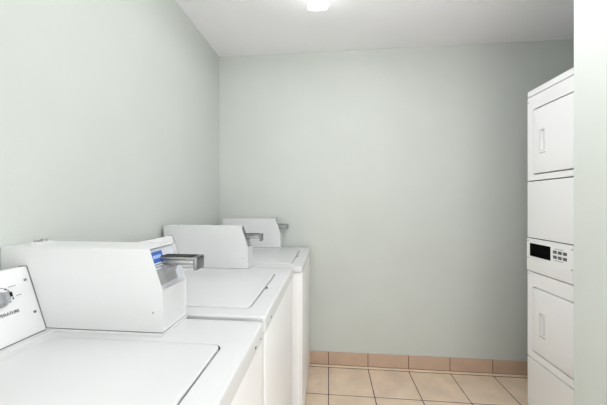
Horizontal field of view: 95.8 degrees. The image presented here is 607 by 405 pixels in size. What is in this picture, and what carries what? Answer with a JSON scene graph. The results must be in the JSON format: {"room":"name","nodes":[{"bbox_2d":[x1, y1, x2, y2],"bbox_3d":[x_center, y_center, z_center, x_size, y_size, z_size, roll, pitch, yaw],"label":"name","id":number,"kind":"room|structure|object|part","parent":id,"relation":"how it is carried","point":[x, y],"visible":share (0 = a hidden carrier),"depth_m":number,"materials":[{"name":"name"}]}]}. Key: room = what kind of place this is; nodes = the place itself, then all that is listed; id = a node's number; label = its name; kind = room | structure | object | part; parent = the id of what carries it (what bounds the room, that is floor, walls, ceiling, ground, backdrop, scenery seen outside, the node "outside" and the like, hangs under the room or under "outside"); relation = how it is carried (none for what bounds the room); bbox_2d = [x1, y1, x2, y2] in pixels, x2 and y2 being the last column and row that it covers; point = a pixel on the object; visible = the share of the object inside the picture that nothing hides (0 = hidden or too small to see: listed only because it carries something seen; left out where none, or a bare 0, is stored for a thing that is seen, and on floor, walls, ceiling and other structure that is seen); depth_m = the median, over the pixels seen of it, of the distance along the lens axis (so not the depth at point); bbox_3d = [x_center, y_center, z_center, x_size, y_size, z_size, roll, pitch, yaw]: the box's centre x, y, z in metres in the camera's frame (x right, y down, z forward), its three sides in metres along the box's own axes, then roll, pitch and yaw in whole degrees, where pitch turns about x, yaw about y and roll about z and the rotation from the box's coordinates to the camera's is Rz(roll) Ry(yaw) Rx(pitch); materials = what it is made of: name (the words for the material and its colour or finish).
{"room":"laundry","nodes":[
{"label":"laundry","id":0,"kind":"room"},
{"bbox_2d":[0,0,218,269],"bbox_3d":[-1.002,0.044,-0.293,0.120,2.440,5.277,0,0,6],"label":"wall","id":1,"kind":"structure","parent":0,"point":[109,109],"depth_m":1.10,"materials":[{"name":"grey paint"}]},
{"bbox_2d":[175,0,573,56],"bbox_3d":[0.458,-1.226,-0.426,3.150,0.100,5.275,0,0,5],"label":"ceiling","id":2,"kind":"structure","parent":0,"point":[230,27],"depth_m":1.80,"materials":[{"name":"paint"}]},
{"bbox_2d":[307,0,327,10],"bbox_3d":[0.055,-1.131,1.245,0.114,0.089,0.610,0,0,5],"label":"ceiling lamp","id":3,"kind":"object","parent":2,"relation":"attached to","point":[314,5],"visible":1,"depth_m":1.51,"materials":[{"name":"white glass"}]},
{"bbox_2d":[219,39,573,360],"bbox_3d":[0.793,0.044,2.132,2.947,2.440,0.120,0,0,5],"label":"wall","id":4,"kind":"structure","parent":0,"point":[402,173],"depth_m":2.08,"materials":[{"name":"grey paint"}]},
{"bbox_2d":[309,351,527,377],"bbox_3d":[0.728,1.208,2.068,2.827,0.113,0.018,0,0,5],"label":"baseboard","id":5,"kind":"structure","parent":4,"relation":"attached to","point":[468,366],"depth_m":2.05,"materials":[{"name":"tile"}]},
{"bbox_2d":[305,366,527,404],"bbox_3d":[0.458,1.324,-0.426,3.150,0.120,5.275,0,0,5],"label":"floor","id":6,"kind":"structure","parent":0,"point":[325,385],"depth_m":1.87,"materials":[{"name":"tile"}]},
{"bbox_2d":[0,239,262,404],"bbox_3d":[-0.497,0.686,0.514,0.707,1.155,0.653,0,0,5],"label":"washing machine","id":7,"kind":"object","parent":6,"relation":"on","point":[82,322],"visible":1,"depth_m":0.70,"materials":[{"name":"white metal"}]},
{"bbox_3d":[-0.725,0.234,0.662,0.038,0.041,0.039,0,0,5],"label":"knob","id":8,"kind":"part","parent":7,"relation":"part of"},
{"bbox_3d":[-0.442,0.350,0.465,0.446,0.018,0.435,0,0,5],"label":"lid","id":9,"kind":"part","parent":7,"relation":"part of","materials":[{"name":"white metal"}]},
{"bbox_3d":[-0.388,0.176,0.771,0.035,0.096,0.109,0,0,5],"label":"plate","id":10,"kind":"part","parent":7,"relation":"part of","materials":[{"name":"white metal"}]},
{"bbox_3d":[-0.380,0.198,0.761,0.019,0.042,0.078,0,0,5],"label":"slide plate","id":11,"kind":"part","parent":7,"relation":"part of","materials":[{"name":"grey metal"}]},
{"bbox_3d":[-0.154,0.816,0.478,0.009,0.837,0.613,0,0,5],"label":"panel","id":12,"kind":"part","parent":7,"relation":"part of","materials":[{"name":"white metal"}]},
{"bbox_2d":[141,225,292,404],"bbox_3d":[-0.422,0.691,1.176,0.679,1.146,0.645,0,0,5],"label":"washing machine","id":13,"kind":"object","parent":6,"relation":"on","point":[228,286],"visible":0.44,"depth_m":1.19,"materials":[{"name":"white metal"}]},
{"bbox_3d":[-0.381,0.350,1.132,0.446,0.018,0.435,0,0,5],"label":"lid","id":14,"kind":"part","parent":13,"relation":"part of","materials":[{"name":"white metal"}]},
{"bbox_3d":[-0.093,0.816,1.146,0.009,0.837,0.613,0,0,5],"label":"panel","id":15,"kind":"part","parent":13,"relation":"part of","materials":[{"name":"white metal"}]},
{"bbox_2d":[223,217,309,404],"bbox_3d":[-0.310,0.686,1.836,0.673,1.155,0.650,0,0,5],"label":"washing machine","id":16,"kind":"object","parent":6,"relation":"on","point":[268,252],"visible":0.3,"depth_m":1.72,"materials":[{"name":"white metal"}]},
{"bbox_3d":[-0.272,0.350,1.790,0.446,0.018,0.435,0,0,5],"label":"lid","id":17,"kind":"part","parent":16,"relation":"part of","materials":[{"name":"white metal"}]},
{"bbox_3d":[0.016,0.807,1.804,0.009,0.854,0.613,0,0,5],"label":"panel","id":18,"kind":"part","parent":16,"relation":"part of","materials":[{"name":"white metal"}]},
{"bbox_2d":[527,67,573,404],"bbox_3d":[1.679,0.295,1.297,0.706,1.938,0.685,0,0,5],"label":"dryer","id":19,"kind":"object","parent":6,"relation":"on","point":[550,244],"visible":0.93,"depth_m":1.49,"materials":[{"name":"white metal"}]},
{"bbox_3d":[1.350,-0.360,1.550,0.003,0.120,0.038,0,0,5],"label":"handle","id":20,"kind":"part","parent":19,"relation":"part of","materials":[{"name":"plastic"}]},
{"bbox_3d":[1.350,0.688,1.550,0.003,0.120,0.038,0,0,5],"label":"handle","id":21,"kind":"part","parent":19,"relation":"part of","materials":[{"name":"plastic"}]},
{"bbox_3d":[1.341,0.308,1.328,0.024,0.193,0.685,0,0,5],"label":"control panel","id":22,"kind":"part","parent":19,"relation":"part of","materials":[{"name":"white metal"}]},
{"bbox_3d":[1.343,-0.384,1.328,0.020,0.500,0.685,0,0,5],"label":"panel","id":23,"kind":"part","parent":19,"relation":"part of","materials":[{"name":"white metal"}]},
{"bbox_3d":[1.682,-0.656,1.297,0.700,0.036,0.685,0,0,5],"label":"panel","id":24,"kind":"part","parent":19,"relation":"part of","materials":[{"name":"white metal"}]},
{"bbox_3d":[1.343,0.040,1.328,0.020,0.334,0.685,0,0,5],"label":"panel","id":25,"kind":"part","parent":19,"relation":"part of","materials":[{"name":"white metal"}]},
{"bbox_3d":[1.343,0.666,1.328,0.020,0.511,0.685,0,0,5],"label":"panel","id":26,"kind":"part","parent":19,"relation":"part of","materials":[{"name":"white metal"}]},
{"bbox_3d":[1.343,1.078,1.328,0.020,0.302,0.685,0,0,5],"label":"panel","id":27,"kind":"part","parent":19,"relation":"part of","materials":[{"name":"white metal"}]},
{"bbox_3d":[1.339,-0.360,1.328,0.017,0.376,0.593,0,0,5],"label":"door","id":28,"kind":"part","parent":19,"relation":"part of","materials":[{"name":"white metal"}]},
{"bbox_3d":[1.339,0.685,1.328,0.017,0.374,0.593,0,0,5],"label":"door","id":29,"kind":"part","parent":19,"relation":"part of","materials":[{"name":"white metal"}]},
{"bbox_2d":[574,0,606,404],"bbox_3d":[1.325,0.044,-1.092,1.062,2.440,4.105,0,0,5],"label":"wall","id":30,"kind":"structure","parent":0,"point":[590,16],"depth_m":0.93,"materials":[{"name":"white paint"}]}
]}

